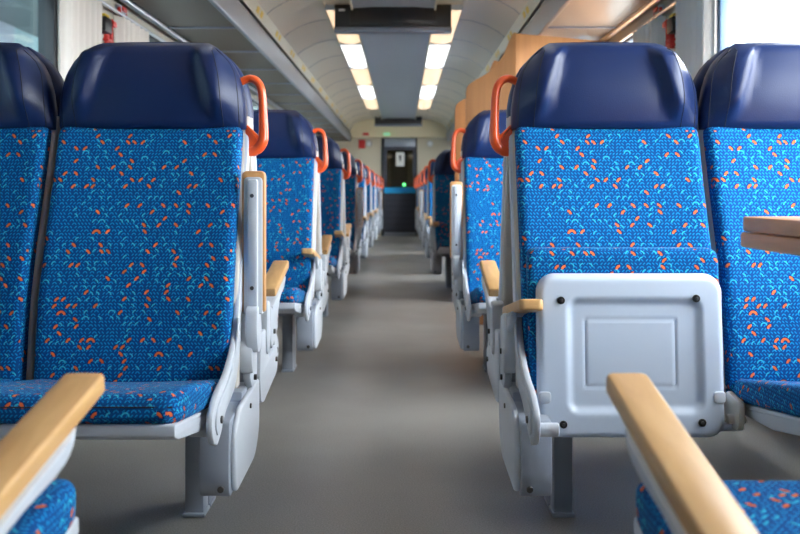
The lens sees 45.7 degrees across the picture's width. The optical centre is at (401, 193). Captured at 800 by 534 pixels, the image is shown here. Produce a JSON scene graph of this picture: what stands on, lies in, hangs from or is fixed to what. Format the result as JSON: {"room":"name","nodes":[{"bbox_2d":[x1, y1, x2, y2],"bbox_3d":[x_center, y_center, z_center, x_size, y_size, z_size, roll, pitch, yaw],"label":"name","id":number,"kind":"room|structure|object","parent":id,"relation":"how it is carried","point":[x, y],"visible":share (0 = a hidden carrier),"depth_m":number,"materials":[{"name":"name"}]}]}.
{"room":"train carriage","nodes":[
{"label":"train carriage","id":0,"kind":"room"},
{"bbox_2d":[102,0,277,109],"bbox_3d":[-1.465,-0.280,8.210,0.070,2.120,19.220,0,0,0],"label":"wall","id":1,"kind":"structure","parent":0,"point":[132,14],"depth_m":5.21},
{"bbox_2d":[0,42,60,382],"bbox_3d":[-1.127,0.079,2.007,0.604,0.903,0.696,0,0,0],"label":"seat","id":2,"kind":"object","parent":1,"relation":"attached to","point":[30,129],"visible":0.76,"depth_m":2.23,"materials":[{"name":"blue fabric"}]},
{"bbox_2d":[0,379,12,382],"bbox_3d":[-1.069,0.410,1.909,0.425,0.116,0.499,0,0,0],"label":"cushion","id":3,"kind":"object","parent":2,"relation":"on","point":[1,380],"depth_m":2.08,"materials":[{"name":"blue fabric"}]},
{"bbox_2d":[26,47,63,115],"bbox_3d":[-1.127,0.079,2.713,0.604,0.903,0.696,0,0,0],"label":"seat","id":4,"kind":"object","parent":1,"relation":"attached to","point":[57,80],"visible":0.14,"depth_m":2.38,"materials":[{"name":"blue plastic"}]},
{"bbox_2d":[102,13,116,42],"bbox_3d":[-1.401,-0.767,4.503,0.055,0.155,0.165,0,0,0],"label":"hammer","id":5,"kind":"object","parent":1,"relation":"attached to","point":[108,24],"visible":0.58,"depth_m":4.48,"materials":[{"name":"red plastic"}]},
{"bbox_2d":[115,4,126,15],"bbox_3d":[-1.410,-0.912,4.780,0.038,0.066,0.117,0,0,0],"label":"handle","id":6,"kind":"object","parent":1,"relation":"attached to","point":[122,9],"visible":0.64,"depth_m":4.74,"materials":[{"name":"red plastic"}]},
{"bbox_2d":[38,0,270,109],"bbox_3d":[-1.435,-0.440,8.360,0.099,0.960,19.520,0,0,0],"label":"window","id":7,"kind":"structure","parent":1,"relation":"in","point":[47,9],"depth_m":3.87,"materials":[{"name":"clear glass"}]},
{"bbox_2d":[57,0,101,80],"bbox_3d":[-1.395,-0.450,4.140,0.053,0.860,0.480,0,0,0],"label":"curtain","id":8,"kind":"object","parent":7,"relation":"hanging from","point":[79,22],"visible":0.36,"depth_m":4.02,"materials":[{"name":"white fabric"}]},
{"bbox_2d":[114,16,148,42],"bbox_3d":[-1.396,-0.450,4.950,0.051,0.860,0.520,0,0,1],"label":"curtain","id":9,"kind":"object","parent":7,"relation":"hanging from","point":[126,31],"visible":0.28,"depth_m":4.79,"materials":[{"name":"white fabric"}]},
{"bbox_2d":[149,32,160,41],"bbox_3d":[-1.452,-0.440,6.085,0.067,0.960,1.870,0,0,0],"label":"window","id":10,"kind":"structure","parent":1,"relation":"in","point":[151,38],"depth_m":5.42,"materials":[{"name":"grey glass"}]},
{"bbox_2d":[119,0,350,141],"bbox_3d":[-1.179,-1.032,8.060,0.494,0.162,18.920,0,0,0],"label":"luggage rack","id":11,"kind":"object","parent":1,"relation":"attached to","point":[227,25],"visible":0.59,"depth_m":6.23,"materials":[{"name":"metal"}]},
{"bbox_2d":[252,100,267,109],"bbox_3d":[-1.452,-0.440,9.185,0.067,0.960,1.870,0,0,0],"label":"window","id":12,"kind":"structure","parent":1,"relation":"in","point":[255,104],"depth_m":9.33,"materials":[{"name":"clear glass"}]},
{"bbox_2d":[239,0,370,126],"bbox_3d":[-1.020,-1.308,8.185,0.920,0.165,19.170,0,0,0],"label":"ceiling","id":13,"kind":"structure","parent":0,"point":[290,15],"depth_m":8.54,"materials":[{"name":"white plastic"}]},
{"bbox_2d":[335,34,366,96],"bbox_3d":[-0.460,-1.357,10.362,0.196,0.075,5.000,0,0,0],"label":"ceiling light","id":14,"kind":"object","parent":13,"relation":"attached to","point":[354,55],"depth_m":9.25,"materials":[{"name":"white plastic"}]},
{"bbox_2d":[335,127,450,235],"bbox_3d":[-0.060,-0.305,17.795,2.740,2.170,0.050,0,0,0],"label":"wall","id":15,"kind":"structure","parent":0,"point":[370,156],"depth_m":17.77,"materials":[{"name":"beige plastic"}]},
{"bbox_2d":[242,0,350,130],"bbox_3d":[-0.941,-1.202,8.185,0.030,0.095,19.170,0,0,0],"label":"trim","id":16,"kind":"structure","parent":15,"relation":"attached to","point":[253,6],"depth_m":7.80,"materials":[{"name":"beige plastic"}]},
{"bbox_2d":[266,0,368,122],"bbox_3d":[-0.747,-1.297,8.875,0.373,0.148,18.054,0,0,0],"label":"trim","id":17,"kind":"structure","parent":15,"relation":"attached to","point":[288,0],"depth_m":9.35,"materials":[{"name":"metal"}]},
{"bbox_2d":[359,140,364,148],"bbox_3d":[-0.750,-0.930,17.755,0.120,0.160,0.029,0,0,0],"label":"fire sign","id":18,"kind":"object","parent":15,"relation":"attached to","point":[361,142],"visible":1,"depth_m":17.74,"materials":[{"name":"red plastic"}]},
{"bbox_2d":[350,119,446,137],"bbox_3d":[-0.060,-1.215,17.609,1.780,0.330,0.318,0,0,0],"label":"trim","id":19,"kind":"structure","parent":15,"relation":"attached to","point":[429,128],"depth_m":17.45,"materials":[{"name":"beige plastic"}]},
{"bbox_2d":[381,138,416,235],"bbox_3d":[-0.050,-0.150,17.785,0.670,1.860,0.090,0,0,0],"label":"door","id":20,"kind":"structure","parent":15,"relation":"in","point":[398,209],"depth_m":17.77,"materials":[{"name":"grey metal"}]},
{"bbox_2d":[396,152,403,165],"bbox_3d":[-0.035,-0.650,17.760,0.160,0.260,0.008,0,0,0],"label":"notice","id":21,"kind":"object","parent":20,"relation":"attached to","point":[399,155],"visible":1,"depth_m":17.76,"materials":[{"name":"white paper"}]},
{"bbox_2d":[429,0,518,124],"bbox_3d":[0.627,-1.297,8.875,0.374,0.148,18.054,0,0,0],"label":"trim","id":22,"kind":"structure","parent":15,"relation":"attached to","point":[498,0],"depth_m":9.35,"materials":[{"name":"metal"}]},
{"bbox_2d":[446,0,541,130],"bbox_3d":[0.821,-1.202,8.185,0.030,0.095,19.170,0,0,0],"label":"trim","id":23,"kind":"structure","parent":15,"relation":"attached to","point":[531,6],"depth_m":7.00,"materials":[{"name":"beige plastic"}]},
{"bbox_2d":[351,0,435,118],"bbox_3d":[-0.060,-1.355,8.185,0.600,0.040,19.170,0,0,0],"label":"ceiling","id":24,"kind":"structure","parent":0,"point":[396,62],"depth_m":9.72,"materials":[{"name":"grey plastic"}]},
{"bbox_2d":[321,0,352,29],"bbox_3d":[-0.449,-1.357,7.052,0.202,0.075,1.142,0,0,0],"label":"light","id":25,"kind":"object","parent":24,"relation":"attached to","point":[324,2],"depth_m":6.79,"materials":[{"name":"beige plastic"}]},
{"bbox_2d":[336,34,360,44],"bbox_3d":[-0.457,-1.351,8.180,0.181,0.044,0.529,0,0,0],"label":"ceiling light","id":26,"kind":"object","parent":25,"relation":"attached to","point":[348,39],"depth_m":8.21,"materials":[{"name":"white plastic"}]},
{"bbox_2d":[351,34,381,119],"bbox_3d":[-0.453,-1.357,12.347,0.210,0.075,8.970,0,0,0],"label":"ceiling light","id":27,"kind":"object","parent":24,"relation":"attached to","point":[361,76],"depth_m":12.08,"materials":[{"name":"white plastic"}]},
{"bbox_2d":[334,4,451,33],"bbox_3d":[-0.065,-1.265,6.880,0.848,0.200,0.111,0,0,0],"label":"display","id":28,"kind":"object","parent":24,"relation":"hanging from","point":[366,20],"visible":0.98,"depth_m":6.83,"materials":[{"name":"black plastic"}]},
{"bbox_2d":[375,117,421,125],"bbox_3d":[-0.065,-1.310,16.950,0.848,0.200,0.111,0,0,0],"label":"display","id":29,"kind":"object","parent":24,"relation":"hanging from","point":[390,121],"visible":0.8,"depth_m":16.90,"materials":[{"name":"black plastic"}]},
{"bbox_2d":[415,0,465,119],"bbox_3d":[0.339,-1.357,8.185,0.213,0.075,19.170,0,0,0],"label":"ceiling light","id":30,"kind":"object","parent":24,"relation":"attached to","point":[437,54],"depth_m":9.42,"materials":[{"name":"white plastic"}]},
{"bbox_2d":[387,150,412,193],"bbox_3d":[-0.060,-0.295,18.620,1.900,2.150,1.600,0,0,0],"label":"wall","id":31,"kind":"structure","parent":0,"point":[398,173],"depth_m":19.37,"materials":[{"name":"grey"}]},
{"bbox_2d":[387,153,390,186],"bbox_3d":[-0.345,-0.480,19.360,0.230,0.720,0.019,0,0,0],"label":"panel","id":32,"kind":"object","parent":31,"relation":"attached to","point":[388,154],"visible":0.25,"depth_m":19.35,"materials":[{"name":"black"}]},
{"bbox_2d":[407,153,412,186],"bbox_3d":[0.225,-0.480,19.360,0.230,0.720,0.019,0,0,0],"label":"panel","id":33,"kind":"object","parent":31,"relation":"attached to","point":[409,155],"visible":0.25,"depth_m":19.35,"materials":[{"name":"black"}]},
{"bbox_2d":[54,232,799,533],"bbox_3d":[-0.060,0.810,9.055,2.860,0.060,21.030,0,0,0],"label":"floor","id":34,"kind":"structure","parent":0,"point":[387,425],"depth_m":2.87,"materials":[{"name":"grey"}]},
{"bbox_2d":[0,373,104,533],"bbox_3d":[-0.591,0.204,0.774,0.482,1.153,0.821,0,0,0],"label":"seat","id":35,"kind":"object","parent":34,"relation":"on","point":[36,449],"visible":1,"depth_m":1.01,"materials":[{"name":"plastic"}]},
{"bbox_2d":[7,479,75,533],"bbox_3d":[-0.604,0.402,0.934,0.425,0.116,0.499,0,0,0],"label":"cushion","id":36,"kind":"object","parent":35,"relation":"on","point":[53,511],"depth_m":1.08,"materials":[{"name":"blue fabric"}]},
{"bbox_2d":[0,42,268,517],"bbox_3d":[-0.576,0.204,2.007,0.513,1.153,0.696,0,0,0],"label":"seat","id":37,"kind":"object","parent":34,"relation":"on","point":[154,254],"visible":0.98,"depth_m":2.19,"materials":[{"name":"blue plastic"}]},
{"bbox_2d":[0,379,219,423],"bbox_3d":[-0.604,0.410,1.909,0.425,0.116,0.499,0,0,0],"label":"cushion","id":38,"kind":"object","parent":37,"relation":"on","point":[123,401],"depth_m":1.69,"materials":[{"name":"blue fabric"}]},
{"bbox_2d":[208,52,288,506],"bbox_3d":[-0.590,0.204,2.713,0.484,1.153,0.696,0,0,0],"label":"seat","id":39,"kind":"object","parent":34,"relation":"on","point":[267,357],"visible":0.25,"depth_m":2.52,"materials":[{"name":"grey plastic"}]},
{"bbox_2d":[253,110,327,371],"bbox_3d":[-0.579,0.204,3.877,0.507,1.153,0.696,0,0,0],"label":"seat","id":40,"kind":"object","parent":34,"relation":"on","point":[291,165],"visible":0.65,"depth_m":4.08,"materials":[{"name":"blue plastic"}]},
{"bbox_2d":[279,287,306,303],"bbox_3d":[-0.604,0.410,3.780,0.425,0.116,0.499,0,0,0],"label":"cushion","id":41,"kind":"object","parent":40,"relation":"on","point":[290,295],"depth_m":3.56,"materials":[{"name":"blue fabric"}]},
{"bbox_2d":[294,115,331,367],"bbox_3d":[-0.590,0.204,4.583,0.484,1.153,0.696,0,0,0],"label":"seat","id":42,"kind":"object","parent":34,"relation":"on","point":[323,243],"visible":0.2,"depth_m":4.34,"materials":[{"name":"grey plastic"}]},
{"bbox_2d":[316,136,350,316],"bbox_3d":[-0.579,0.204,5.747,0.507,1.153,0.696,0,0,0],"label":"seat","id":43,"kind":"object","parent":34,"relation":"on","point":[332,179],"visible":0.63,"depth_m":5.94,"materials":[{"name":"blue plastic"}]},
{"bbox_2d":[329,255,337,268],"bbox_3d":[-0.604,0.410,5.649,0.425,0.116,0.499,0,0,0],"label":"cushion","id":44,"kind":"object","parent":43,"relation":"on","point":[333,259],"depth_m":5.50,"materials":[{"name":"blue fabric"}]},
{"bbox_2d":[327,145,351,313],"bbox_3d":[-0.590,0.204,6.453,0.484,1.153,0.696,0,0,0],"label":"seat","id":45,"kind":"object","parent":34,"relation":"on","point":[346,227],"visible":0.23,"depth_m":6.21,"materials":[{"name":"grey plastic"}]},
{"bbox_2d":[342,151,362,273],"bbox_3d":[-0.576,0.204,7.617,0.513,1.153,0.696,0,0,0],"label":"seat","id":46,"kind":"object","parent":34,"relation":"on","point":[353,195],"visible":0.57,"depth_m":7.81,"materials":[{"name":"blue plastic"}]},
{"bbox_2d":[350,153,361,255],"bbox_3d":[-0.590,0.204,8.323,0.484,1.153,0.696,0,0,0],"label":"seat","id":47,"kind":"object","parent":34,"relation":"on","point":[360,245],"visible":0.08,"depth_m":8.09,"materials":[{"name":"grey plastic"}]},
{"bbox_2d":[354,158,369,257],"bbox_3d":[-0.579,0.204,9.487,0.507,1.153,0.696,0,0,0],"label":"seat","id":48,"kind":"object","parent":34,"relation":"on","point":[364,241],"visible":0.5,"depth_m":9.68,"materials":[{"name":"grey plastic"}]},
{"bbox_2d":[363,165,369,242],"bbox_3d":[-0.590,0.204,10.193,0.484,1.153,0.696,0,0,0],"label":"seat","id":49,"kind":"object","parent":34,"relation":"on","point":[367,214],"visible":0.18,"depth_m":9.97,"materials":[{"name":"grey plastic"}]},
{"bbox_2d":[363,164,375,247],"bbox_3d":[-0.579,0.204,11.357,0.507,1.153,0.696,0,0,0],"label":"seat","id":50,"kind":"object","parent":34,"relation":"on","point":[371,184],"visible":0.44,"depth_m":11.55,"materials":[{"name":"grey plastic"}]},
{"bbox_2d":[368,168,378,248],"bbox_3d":[-0.579,0.204,13.227,0.507,1.153,0.696,0,0,0],"label":"seat","id":51,"kind":"object","parent":34,"relation":"on","point":[376,185],"visible":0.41,"depth_m":13.42,"materials":[{"name":"grey plastic"}]},
{"bbox_2d":[375,173,381,233],"bbox_3d":[-0.576,0.204,15.097,0.513,1.153,0.696,0,0,0],"label":"seat","id":52,"kind":"object","parent":34,"relation":"on","point":[378,193],"visible":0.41,"depth_m":15.30,"materials":[{"name":"grey plastic"}]},
{"bbox_2d":[379,177,383,229],"bbox_3d":[-0.579,0.204,16.967,0.507,1.153,0.696,0,0,0],"label":"seat","id":53,"kind":"object","parent":34,"relation":"on","point":[382,187],"visible":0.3,"depth_m":17.16,"materials":[{"name":"grey plastic"}]},
{"bbox_2d":[414,175,419,229],"bbox_3d":[0.466,0.204,16.967,0.507,1.153,0.696,0,0,0],"label":"seat","id":54,"kind":"object","parent":34,"relation":"on","point":[419,175],"visible":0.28,"depth_m":17.16,"materials":[{"name":"grey plastic"}]},
{"bbox_2d":[415,176,419,233],"bbox_3d":[0.466,0.204,15.097,0.507,1.153,0.696,0,0,0],"label":"seat","id":55,"kind":"object","parent":34,"relation":"on","point":[416,186],"visible":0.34,"depth_m":15.32,"materials":[{"name":"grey plastic"}]},
{"bbox_2d":[417,173,422,239],"bbox_3d":[0.466,0.204,13.227,0.507,1.153,0.696,0,0,0],"label":"seat","id":56,"kind":"object","parent":34,"relation":"on","point":[418,184],"visible":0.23,"depth_m":13.48,"materials":[{"name":"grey plastic"}]},
{"bbox_2d":[419,168,427,247],"bbox_3d":[0.463,0.204,11.357,0.513,1.153,0.696,0,0,0],"label":"seat","id":57,"kind":"object","parent":34,"relation":"on","point":[422,193],"visible":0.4,"depth_m":11.56,"materials":[{"name":"grey plastic"}]},
{"bbox_2d":[424,174,427,238],"bbox_3d":[0.477,0.204,10.193,0.486,1.153,0.696,0,0,0],"label":"seat","id":58,"kind":"object","parent":34,"relation":"on","point":[425,214],"visible":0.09,"depth_m":10.18,"materials":[{"name":"grey plastic"}]},
{"bbox_2d":[423,159,442,269],"bbox_3d":[0.466,0.204,9.487,0.507,1.153,0.696,0,0,0],"label":"seat","id":59,"kind":"object","parent":34,"relation":"on","point":[426,182],"visible":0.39,"depth_m":9.69,"materials":[{"name":"grey plastic"}]},
{"bbox_2d":[429,163,445,285],"bbox_3d":[0.477,0.204,8.323,0.486,1.153,0.696,0,0,0],"label":"seat","id":60,"kind":"object","parent":34,"relation":"on","point":[430,218],"visible":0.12,"depth_m":8.07,"materials":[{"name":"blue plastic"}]},
{"bbox_2d":[427,150,454,287],"bbox_3d":[0.466,0.204,7.617,0.507,1.153,0.696,0,0,0],"label":"seat","id":61,"kind":"object","parent":34,"relation":"on","point":[443,174],"visible":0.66,"depth_m":7.81,"materials":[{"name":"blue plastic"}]},
{"bbox_2d":[436,240,449,250],"bbox_3d":[0.491,0.410,7.519,0.425,0.116,0.499,0,0,0],"label":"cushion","id":62,"kind":"object","parent":61,"relation":"on","point":[441,245],"depth_m":7.28,"materials":[{"name":"blue fabric"}]},
{"bbox_2d":[451,123,484,368],"bbox_3d":[0.477,0.204,4.583,0.486,1.153,0.696,0,0,0],"label":"seat","id":63,"kind":"object","parent":34,"relation":"on","point":[453,290],"visible":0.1,"depth_m":4.28,"materials":[{"name":"grey plastic"}]},
{"bbox_2d":[455,60,498,180],"bbox_3d":[0.860,-0.092,6.982,0.984,1.745,0.123,0,0,-19],"label":"wall","id":64,"kind":"structure","parent":34,"relation":"on","point":[460,109],"depth_m":6.86,"materials":[{"name":"orange wood"}]},
{"bbox_2d":[450,110,506,371],"bbox_3d":[0.463,0.204,3.877,0.513,1.153,0.696,0,0,0],"label":"seat","id":65,"kind":"object","parent":34,"relation":"on","point":[475,201],"visible":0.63,"depth_m":4.07,"materials":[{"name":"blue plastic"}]},
{"bbox_2d":[470,287,485,303],"bbox_3d":[0.491,0.410,3.780,0.425,0.116,0.499,0,0,0],"label":"cushion","id":66,"kind":"object","parent":65,"relation":"on","point":[477,296],"depth_m":3.58,"materials":[{"name":"blue fabric"}]},
{"bbox_2d":[480,62,549,506],"bbox_3d":[0.477,0.204,2.713,0.486,1.153,0.696,0,0,0],"label":"seat","id":67,"kind":"object","parent":34,"relation":"on","point":[497,285],"visible":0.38,"depth_m":2.47,"materials":[{"name":"grey plastic"}]},
{"bbox_2d":[466,33,601,323],"bbox_3d":[0.860,-0.092,5.802,0.984,1.745,0.123,0,0,-19],"label":"wall","id":68,"kind":"structure","parent":34,"relation":"on","point":[520,47],"depth_m":5.68,"materials":[{"name":"orange wood"}]},
{"bbox_2d":[489,42,736,517],"bbox_3d":[0.471,0.204,2.111,0.516,1.150,0.488,0,0,0],"label":"seat","id":69,"kind":"object","parent":34,"relation":"on","point":[615,265],"visible":0.96,"depth_m":2.18,"materials":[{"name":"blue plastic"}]},
{"bbox_2d":[526,247,718,395],"bbox_3d":[0.491,0.300,2.120,0.424,0.359,0.082,0,0,0],"label":"cushion","id":70,"kind":"object","parent":69,"relation":"on","point":[653,312],"depth_m":2.08,"materials":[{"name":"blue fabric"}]},
{"bbox_2d":[606,373,799,533],"bbox_3d":[0.478,0.204,0.774,0.482,1.153,0.821,0,0,0],"label":"seat","id":71,"kind":"object","parent":34,"relation":"on","point":[679,491],"visible":1,"depth_m":0.99,"materials":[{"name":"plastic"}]},
{"bbox_2d":[636,480,799,533],"bbox_3d":[0.491,0.402,0.934,0.425,0.116,0.499,0,0,0],"label":"cushion","id":72,"kind":"object","parent":71,"relation":"on","point":[772,507],"depth_m":1.09,"materials":[{"name":"blue fabric"}]},
{"bbox_2d":[427,0,543,126],"bbox_3d":[0.900,-1.308,8.185,0.920,0.165,19.170,0,0,0],"label":"ceiling","id":73,"kind":"structure","parent":0,"point":[494,14],"depth_m":8.47,"materials":[{"name":"white plastic"}]},
{"bbox_2d":[606,0,675,51],"bbox_3d":[1.345,-0.280,8.210,0.070,2.120,19.220,0,0,0],"label":"wall","id":74,"kind":"structure","parent":0,"point":[648,14],"depth_m":5.17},
{"bbox_2d":[446,0,660,141],"bbox_3d":[1.059,-1.032,8.060,0.494,0.162,18.920,0,0,0],"label":"luggage rack","id":75,"kind":"object","parent":74,"relation":"attached to","point":[597,20],"visible":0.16,"depth_m":5.34,"materials":[{"name":"metal"}]},
{"bbox_2d":[623,35,632,41],"bbox_3d":[1.331,-0.440,6.085,0.067,0.960,1.870,0,0,0],"label":"window","id":76,"kind":"structure","parent":74,"relation":"in","point":[629,39],"depth_m":5.44,"materials":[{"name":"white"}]},
{"bbox_2d":[653,4,664,15],"bbox_3d":[1.290,-0.912,4.780,0.038,0.066,0.117,0,0,0],"label":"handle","id":77,"kind":"object","parent":74,"relation":"attached to","point":[660,7],"visible":0.7,"depth_m":4.74,"materials":[{"name":"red plastic"}]},
{"bbox_2d":[662,13,675,48],"bbox_3d":[1.282,-0.767,4.503,0.055,0.155,0.165,0,0,0],"label":"hammer","id":78,"kind":"object","parent":74,"relation":"attached to","point":[669,24],"visible":0.83,"depth_m":4.49,"materials":[{"name":"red plastic"}]},
{"bbox_2d":[617,0,735,51],"bbox_3d":[1.315,-0.440,8.360,0.099,0.960,19.520,0,0,0],"label":"window","id":79,"kind":"structure","parent":74,"relation":"in","point":[726,9],"depth_m":3.87,"materials":[{"name":"white"}]},
{"bbox_2d":[633,16,665,45],"bbox_3d":[1.276,-0.450,4.950,0.051,0.860,0.520,0,0,-1],"label":"curtain","id":80,"kind":"object","parent":79,"relation":"hanging from","point":[652,32],"visible":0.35,"depth_m":4.79,"materials":[{"name":"grey fabric"}]},
{"bbox_2d":[676,0,717,79],"bbox_3d":[1.274,-0.450,4.140,0.053,0.860,0.480,0,0,0],"label":"curtain","id":81,"kind":"object","parent":79,"relation":"hanging from","point":[696,20],"visible":0.44,"depth_m":4.09,"materials":[{"name":"grey fabric"}]},
{"bbox_2d":[693,47,728,102],"bbox_3d":[1.007,0.079,2.713,0.604,0.903,0.696,0,0,0],"label":"seat","id":82,"kind":"object","parent":74,"relation":"attached to","point":[698,80],"visible":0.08,"depth_m":2.38,"materials":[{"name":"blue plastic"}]},
{"bbox_2d":[697,42,799,435],"bbox_3d":[1.007,0.079,2.007,0.604,0.903,0.696,0,0,0],"label":"seat","id":83,"kind":"object","parent":74,"relation":"attached to","point":[748,129],"visible":0.8,"depth_m":2.21,"materials":[{"name":"blue fabric"}]},
{"bbox_2d":[726,379,799,416],"bbox_3d":[0.949,0.410,1.909,0.425,0.116,0.499,0,0,0],"label":"cushion","id":84,"kind":"object","parent":83,"relation":"on","point":[756,397],"depth_m":1.94,"materials":[{"name":"blue fabric"}]},
{"bbox_2d":[741,216,799,255],"bbox_3d":[0.953,0.150,1.468,0.706,0.220,0.475,0,0,0],"label":"folding table","id":85,"kind":"object","parent":74,"relation":"attached to","point":[780,234],"visible":1,"depth_m":1.55,"materials":[{"name":"brown wood"}]},
{"label":"outside","id":86,"kind":"structure","parent":0,"visible":0},
{"bbox_3d":[-0.060,1.880,15.000,80.000,0.200,90.000,0,0,0],"label":"ground","id":87,"kind":"structure","parent":86,"visible":0},
{"bbox_2d":[0,0,258,109],"bbox_3d":[-5.210,-0.820,12.000,5.100,5.200,60.000,0,0,0],"label":"station building","id":88,"kind":"structure","parent":87,"relation":"on","point":[18,18],"depth_m":15.53,"materials":[{"name":"grey"}]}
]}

